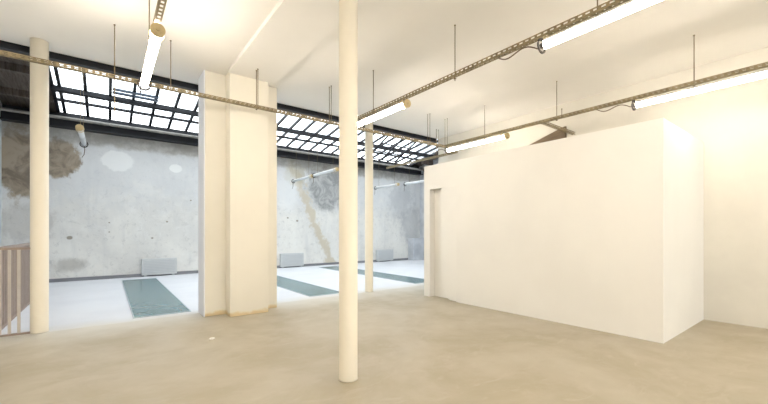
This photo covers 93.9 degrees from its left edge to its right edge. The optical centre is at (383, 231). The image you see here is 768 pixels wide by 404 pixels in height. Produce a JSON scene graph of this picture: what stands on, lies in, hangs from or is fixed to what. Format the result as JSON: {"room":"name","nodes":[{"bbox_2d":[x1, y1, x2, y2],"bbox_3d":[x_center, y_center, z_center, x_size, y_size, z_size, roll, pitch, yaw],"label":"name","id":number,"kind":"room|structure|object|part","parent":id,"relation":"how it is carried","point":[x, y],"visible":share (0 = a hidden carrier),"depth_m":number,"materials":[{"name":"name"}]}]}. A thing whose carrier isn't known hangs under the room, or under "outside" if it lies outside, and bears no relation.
{"room":"studio","nodes":[
{"label":"studio","id":0,"kind":"room"},
{"bbox_2d":[0,101,1,245],"bbox_3d":[-7.369,-1.450,6.193,0.200,5.400,5.890,0,0,-38],"label":"wall","id":1,"kind":"structure","parent":0,"point":[0,101],"depth_m":8.31,"materials":[{"name":"grey concrete"}]},
{"bbox_2d":[0,52,56,111],"bbox_3d":[-6.900,-3.508,6.543,0.970,1.025,5.610,0,0,-38],"label":"ceiling","id":2,"kind":"structure","parent":0,"point":[14,73],"depth_m":7.77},
{"bbox_2d":[2,121,419,278],"bbox_3d":[-3.721,-0.675,12.571,13.370,3.850,0.250,0,0,-38],"label":"wall","id":3,"kind":"structure","parent":0,"point":[115,206],"depth_m":10.07,"materials":[{"name":"concrete"}]},
{"bbox_2d":[0,104,422,175],"bbox_3d":[-3.602,-2.800,12.416,13.370,0.400,0.340,0,0,-38],"label":"steel beam","id":4,"kind":"structure","parent":3,"relation":"on","point":[4,115],"depth_m":9.92,"materials":[{"name":"black metal"}]},
{"bbox_2d":[49,62,437,167],"bbox_3d":[-1.798,-3.348,10.391,11.822,1.285,5.470,0,0,-38],"label":"skylight","id":5,"kind":"object","parent":4,"relation":"attached to","point":[54,88],"visible":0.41,"depth_m":9.70,"materials":[{"name":"clear glass"}]},
{"bbox_2d":[75,72,87,156],"bbox_3d":[-5.516,-2.601,6.559,0.137,2.249,1.509,0,0,-38],"label":"lamp","id":6,"kind":"object","parent":5,"relation":"hanging from","point":[80,128],"visible":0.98,"depth_m":6.44,"materials":[{"name":"white plastic"}]},
{"bbox_2d":[0,107,423,170],"bbox_3d":[-3.449,-2.790,12.219,13.370,0.080,0.160,0,0,-38],"label":"gutter","id":7,"kind":"object","parent":5,"relation":"attached to","point":[1,108],"visible":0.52,"depth_m":9.73,"materials":[{"name":"grey metal"}]},
{"bbox_2d":[312,167,338,181],"bbox_3d":[-1.739,-2.529,10.535,0.137,2.105,1.509,0,0,-38],"label":"lamp","id":8,"kind":"object","parent":5,"relation":"hanging from","point":[336,169],"visible":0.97,"depth_m":10.46,"materials":[{"name":"white plastic"}]},
{"bbox_2d":[374,142,399,194],"bbox_3d":[0.084,-2.411,13.672,0.137,1.869,1.509,0,0,-38],"label":"lamp","id":9,"kind":"object","parent":5,"relation":"hanging from","point":[394,184],"visible":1,"depth_m":13.28,"materials":[{"name":"white plastic"}]},
{"bbox_3d":[0.289,-3.018,13.129,1.384,0.626,1.281,0,0,-38],"label":"opened sash","id":10,"kind":"part","parent":5,"relation":"part of","materials":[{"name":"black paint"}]},
{"bbox_2d":[49,258,407,282],"bbox_3d":[-3.928,1.208,12.234,12.630,0.085,0.030,0,0,-38],"label":"baseboard","id":11,"kind":"structure","parent":3,"relation":"attached to","point":[331,263],"depth_m":9.91,"materials":[{"name":"grey"}]},
{"bbox_2d":[291,174,312,188],"bbox_3d":[-2.680,-2.397,11.754,0.137,1.840,1.509,0,0,-38],"label":"lamp","id":12,"kind":"object","parent":3,"relation":"attached to","point":[310,175],"visible":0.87,"depth_m":11.68,"materials":[{"name":"white plastic"}]},
{"bbox_2d":[403,180,423,187],"bbox_3d":[1.192,-2.547,12.532,0.137,2.141,1.509,0,0,-38],"label":"lamp","id":13,"kind":"object","parent":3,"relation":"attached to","point":[420,181],"visible":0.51,"depth_m":12.65,"materials":[{"name":"white plastic"}]},
{"bbox_2d":[335,99,410,131],"bbox_3d":[-0.259,-1.703,5.492,0.137,0.140,1.915,0,0,-38],"label":"lamp","id":14,"kind":"object","parent":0,"point":[406,103],"visible":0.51,"depth_m":5.06,"materials":[{"name":"white plastic"}]},
{"bbox_2d":[0,260,767,403],"bbox_3d":[2.343,1.350,4.714,13.370,0.200,19.600,0,0,-38],"label":"floor","id":15,"kind":"structure","parent":0,"point":[414,347],"depth_m":3.63,"materials":[{"name":"beige concrete"}]},
{"bbox_2d":[0,243,29,336],"bbox_3d":[-6.260,0.720,5.922,1.185,1.060,4.715,0,0,-38],"label":"stair railing","id":16,"kind":"object","parent":15,"relation":"on","point":[14,259],"visible":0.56,"depth_m":4.80,"materials":[{"name":"beige paint"}]},
{"bbox_3d":[-6.260,0.210,5.922,1.185,0.040,4.715,0,0,-38],"label":"rail","id":17,"kind":"part","parent":16,"relation":"part of","materials":[{"name":"beige paint"}]},
{"bbox_3d":[-6.260,1.235,5.922,1.185,0.030,4.715,0,0,-38],"label":"rail","id":18,"kind":"part","parent":16,"relation":"part of","materials":[{"name":"beige paint"}]},
{"bbox_2d":[30,37,48,333],"bbox_3d":[-4.311,-0.570,4.492,0.179,3.640,0.179,0,0,-38],"label":"round column","id":19,"kind":"structure","parent":15,"relation":"on","point":[39,48],"depth_m":4.42,"materials":[{"name":"beige paint"}]},
{"bbox_2d":[122,278,190,317],"bbox_3d":[-4.879,1.244,7.426,0.750,0.012,5.080,0,0,-38],"label":"glass strip","id":20,"kind":"object","parent":15,"relation":"on","point":[148,297],"visible":1,"depth_m":6.60,"materials":[{"name":"glass"}]},
{"bbox_2d":[141,258,176,276],"bbox_3d":[-6.415,1.000,10.260,0.860,0.500,0.116,0,0,-38],"label":"heater","id":21,"kind":"object","parent":15,"relation":"on","point":[152,266],"visible":1,"depth_m":10.20,"materials":[{"name":"white metal"}]},
{"bbox_2d":[144,260,174,272],"bbox_3d":[-6.382,0.980,10.217,0.740,0.340,0.007,0,0,-38],"label":"radiator","id":22,"kind":"object","parent":21,"relation":"attached to","point":[150,266],"depth_m":10.21,"materials":[{"name":"grey metal"}]},
{"bbox_2d":[198,70,276,316],"bbox_3d":[-2.258,-0.569,5.678,1.107,3.637,0.650,0,0,-38],"label":"pier","id":23,"kind":"object","parent":15,"relation":"on","point":[237,144],"visible":0.88,"depth_m":5.41,"materials":[{"name":"beige paint"}]},
{"bbox_2d":[280,253,303,267],"bbox_3d":[-3.257,1.000,12.698,0.860,0.500,0.116,0,0,-38],"label":"heater","id":24,"kind":"object","parent":15,"relation":"on","point":[286,259],"visible":0.99,"depth_m":12.63,"materials":[{"name":"white metal"}]},
{"bbox_2d":[282,255,301,264],"bbox_3d":[-3.223,0.980,12.655,0.740,0.340,0.007,0,0,-38],"label":"radiator","id":25,"kind":"object","parent":24,"relation":"attached to","point":[286,259],"depth_m":12.64,"materials":[{"name":"grey metal"}]},
{"bbox_2d":[277,276,338,296],"bbox_3d":[-2.678,1.244,9.150,0.740,0.012,5.040,0,0,-38],"label":"glass strip","id":26,"kind":"object","parent":15,"relation":"on","point":[307,289],"visible":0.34,"depth_m":8.01,"materials":[{"name":"glass"}]},
{"bbox_2d":[339,0,357,382],"bbox_3d":[-0.304,-0.542,3.062,0.164,3.585,0.164,0,0,-38],"label":"round column","id":27,"kind":"structure","parent":15,"relation":"on","point":[348,9],"depth_m":2.99,"materials":[{"name":"beige paint"}]},
{"bbox_2d":[365,121,372,291],"bbox_3d":[-0.316,-0.570,7.562,0.179,3.640,0.179,0,0,-38],"label":"round column","id":28,"kind":"structure","parent":15,"relation":"on","point":[368,136],"depth_m":7.48,"materials":[{"name":"beige paint"}]},
{"bbox_2d":[319,266,423,283],"bbox_3d":[-0.474,1.244,10.877,0.740,0.012,5.000,0,0,-38],"label":"glass strip","id":29,"kind":"object","parent":15,"relation":"on","point":[414,280],"visible":0.73,"depth_m":10.00,"materials":[{"name":"glass"}]},
{"bbox_2d":[376,249,392,261],"bbox_3d":[0.037,1.000,15.239,0.860,0.500,0.116,0,0,-38],"label":"heater","id":30,"kind":"object","parent":15,"relation":"on","point":[381,255],"visible":0.99,"depth_m":15.15,"materials":[{"name":"white metal"}]},
{"bbox_2d":[379,251,391,259],"bbox_3d":[0.070,0.980,15.196,0.740,0.340,0.007,0,0,-38],"label":"radiator","id":31,"kind":"object","parent":30,"relation":"attached to","point":[383,255],"depth_m":15.19,"materials":[{"name":"grey metal"}]},
{"bbox_2d":[407,238,423,259],"bbox_3d":[1.463,0.765,16.172,0.757,0.970,0.377,0,0,-38],"label":"plinth","id":32,"kind":"object","parent":15,"relation":"on","point":[415,245],"visible":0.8,"depth_m":15.99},
{"bbox_2d":[424,118,703,343],"bbox_3d":[2.676,-0.015,6.089,1.818,2.530,3.830,0,0,-38],"label":"partition wall","id":33,"kind":"structure","parent":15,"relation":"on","point":[603,230],"depth_m":4.76,"materials":[{"name":"white paint"}]},
{"bbox_3d":[1.204,0.214,6.755,0.040,2.063,0.661,0,0,-38],"label":"door","id":34,"kind":"part","parent":33,"relation":"part of","materials":[{"name":"white paint"}]},
{"bbox_2d":[441,186,455,300],"bbox_3d":[1.181,0.209,6.555,0.018,2.057,0.374,0,0,-38],"label":"sheet","id":35,"kind":"object","parent":33,"relation":"attached to","point":[448,194],"visible":1,"depth_m":6.55,"materials":[{"name":"white paint"}]},
{"bbox_2d":[530,126,566,144],"bbox_3d":[2.893,-1.613,7.254,0.045,0.685,1.550,0,0,-38],"label":"board","id":36,"kind":"object","parent":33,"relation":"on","point":[557,134],"visible":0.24,"depth_m":6.79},
{"bbox_3d":[3.911,-0.015,4.686,1.578,2.530,0.100,0,0,-38],"label":"panel","id":37,"kind":"part","parent":33,"relation":"part of","materials":[{"name":"white paint"}]},
{"bbox_2d":[0,0,767,138],"bbox_3d":[2.218,-2.640,1.055,8.700,0.500,13.960,0,0,-38],"label":"ceiling","id":38,"kind":"structure","parent":0,"point":[409,45],"depth_m":4.58,"materials":[{"name":"white paint"}]},
{"bbox_2d":[141,0,166,76],"bbox_3d":[0.616,-2.076,-0.241,0.084,0.628,11.465,0,0,-38],"label":"cable tray","id":39,"kind":"object","parent":38,"relation":"hanging from","point":[159,3],"visible":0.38,"depth_m":2.95,"materials":[{"name":"beige metal"}]},
{"bbox_3d":[-2.163,-2.076,3.308,0.022,0.628,0.022,0,0,-38],"label":"hanger rod","id":40,"kind":"part","parent":39,"relation":"part of","materials":[{"name":"metal"}]},
{"bbox_2d":[137,23,165,92],"bbox_3d":[-2.471,-1.703,3.759,0.137,0.140,1.915,0,0,-38],"label":"lamp","id":41,"kind":"object","parent":39,"relation":"attached to","point":[158,31],"visible":1,"depth_m":3.36,"materials":[{"name":"white plastic"}]},
{"bbox_2d":[0,40,437,142],"bbox_3d":[-0.239,-3.129,8.059,13.370,1.648,0.128,0,0,-38],"label":"steel beam","id":42,"kind":"structure","parent":38,"relation":"attached to","point":[6,46],"depth_m":5.40,"materials":[{"name":"black metal"}]},
{"bbox_2d":[0,24,448,148],"bbox_3d":[-1.665,-1.845,5.284,7.700,1.090,0.084,0,0,-38],"label":"cable tray","id":43,"kind":"object","parent":38,"relation":"hanging from","point":[8,54],"visible":0.9,"depth_m":4.61,"materials":[{"name":"beige metal"}]},
{"bbox_3d":[-3.103,-1.845,4.135,0.022,1.090,0.022,0,0,-38],"label":"hanger rod","id":44,"kind":"part","parent":43,"relation":"part of","materials":[{"name":"metal"}]},
{"bbox_3d":[-2.659,-2.076,4.477,0.022,0.628,0.022,0,0,-38],"label":"hanger rod","id":45,"kind":"part","parent":43,"relation":"part of","materials":[{"name":"metal"}]},
{"bbox_3d":[-1.842,-2.049,5.186,0.022,0.573,0.022,0,0,-38],"label":"hanger rod","id":46,"kind":"part","parent":43,"relation":"part of","materials":[{"name":"metal"}]},
{"bbox_3d":[-1.804,-2.049,5.137,0.022,0.573,0.022,0,0,-38],"label":"hanger rod","id":47,"kind":"part","parent":43,"relation":"part of","materials":[{"name":"metal"}]},
{"bbox_3d":[-0.900,-2.076,5.913,0.022,0.628,0.022,0,0,-38],"label":"hanger rod","id":48,"kind":"part","parent":43,"relation":"part of","materials":[{"name":"metal"}]},
{"bbox_3d":[-0.862,-2.076,5.864,0.022,0.628,0.022,0,0,-38],"label":"hanger rod","id":49,"kind":"part","parent":43,"relation":"part of","materials":[{"name":"metal"}]},
{"bbox_2d":[229,0,368,83],"bbox_3d":[1.982,-2.362,0.297,0.680,0.054,13.048,0,0,-38],"label":"ceiling beam","id":50,"kind":"structure","parent":38,"relation":"attached to","point":[292,29],"depth_m":4.29,"materials":[{"name":"white paint"}]},
{"bbox_2d":[386,129,457,168],"bbox_3d":[0.846,-2.782,8.889,0.084,2.124,2.500,0,0,-38],"label":"cable tray","id":51,"kind":"object","parent":38,"relation":"hanging from","point":[449,153],"visible":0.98,"depth_m":8.58,"materials":[{"name":"beige metal"}]},
{"bbox_2d":[358,0,629,120],"bbox_3d":[2.840,-2.067,1.475,0.084,0.645,11.465,0,0,-38],"label":"cable tray","id":52,"kind":"object","parent":38,"relation":"hanging from","point":[609,5],"visible":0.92,"depth_m":3.55,"materials":[{"name":"beige metal"}]},
{"bbox_3d":[-0.158,-2.067,5.310,0.022,0.645,0.022,0,0,-38],"label":"hanger rod","id":53,"kind":"part","parent":52,"relation":"part of","materials":[{"name":"metal"}]},
{"bbox_2d":[498,0,661,59],"bbox_3d":[1.745,-1.703,2.895,0.137,0.140,1.915,0,0,-38],"label":"lamp","id":54,"kind":"object","parent":52,"relation":"attached to","point":[632,6],"visible":1,"depth_m":2.92,"materials":[{"name":"white plastic"}]},
{"bbox_2d":[445,35,767,146],"bbox_3d":[4.788,-2.076,2.978,0.084,0.628,11.465,0,0,-38],"label":"cable tray","id":55,"kind":"object","parent":38,"relation":"hanging from","point":[693,83],"visible":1,"depth_m":4.84,"materials":[{"name":"beige metal"}]},
{"bbox_2d":[431,133,509,153],"bbox_3d":[1.615,-1.703,7.090,0.137,0.140,1.915,0,0,-38],"label":"lamp","id":56,"kind":"object","parent":55,"relation":"attached to","point":[506,135],"visible":1,"depth_m":6.82,"materials":[{"name":"white plastic"}]},
{"bbox_3d":[1.900,-2.076,6.771,0.022,0.628,0.022,0,0,-38],"label":"hanger rod","id":57,"kind":"part","parent":55,"relation":"part of","materials":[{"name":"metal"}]},
{"bbox_3d":[2.737,-2.076,5.687,0.022,0.628,0.022,0,0,-38],"label":"hanger rod","id":58,"kind":"part","parent":55,"relation":"part of","materials":[{"name":"metal"}]},
{"bbox_2d":[598,69,767,111],"bbox_3d":[3.662,-1.703,4.437,0.137,0.140,1.915,0,0,-38],"label":"lamp","id":59,"kind":"object","parent":55,"relation":"attached to","point":[760,74],"visible":1,"depth_m":4.26,"materials":[{"name":"white plastic"}]},
{"bbox_3d":[3.763,-2.076,4.357,0.022,0.628,0.022,0,0,-38],"label":"hanger rod","id":60,"kind":"part","parent":55,"relation":"part of","materials":[{"name":"metal"}]},
{"bbox_2d":[409,153,437,166],"bbox_3d":[3.067,-3.486,14.235,0.590,1.070,5.610,0,0,-38],"label":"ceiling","id":61,"kind":"structure","parent":0,"point":[430,161],"depth_m":15.78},
{"bbox_2d":[416,139,437,237],"bbox_3d":[3.374,-1.450,14.484,0.200,5.400,5.890,0,0,-38],"label":"wall","id":62,"kind":"structure","parent":0,"point":[435,161],"depth_m":16.41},
{"bbox_2d":[438,47,767,328],"bbox_3d":[5.721,-1.200,3.758,0.150,4.900,13.960,0,0,-38],"label":"wall","id":63,"kind":"structure","parent":0,"point":[731,122],"depth_m":4.99,"materials":[{"name":"white paint"}]},
{"bbox_2d":[542,122,574,134],"bbox_3d":[3.031,-1.797,6.217,1.105,0.044,0.050,0,0,-38],"label":"cable tray","id":64,"kind":"object","parent":63,"relation":"attached to","point":[551,125],"visible":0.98,"depth_m":6.18,"materials":[{"name":"beige metal"}]}
]}

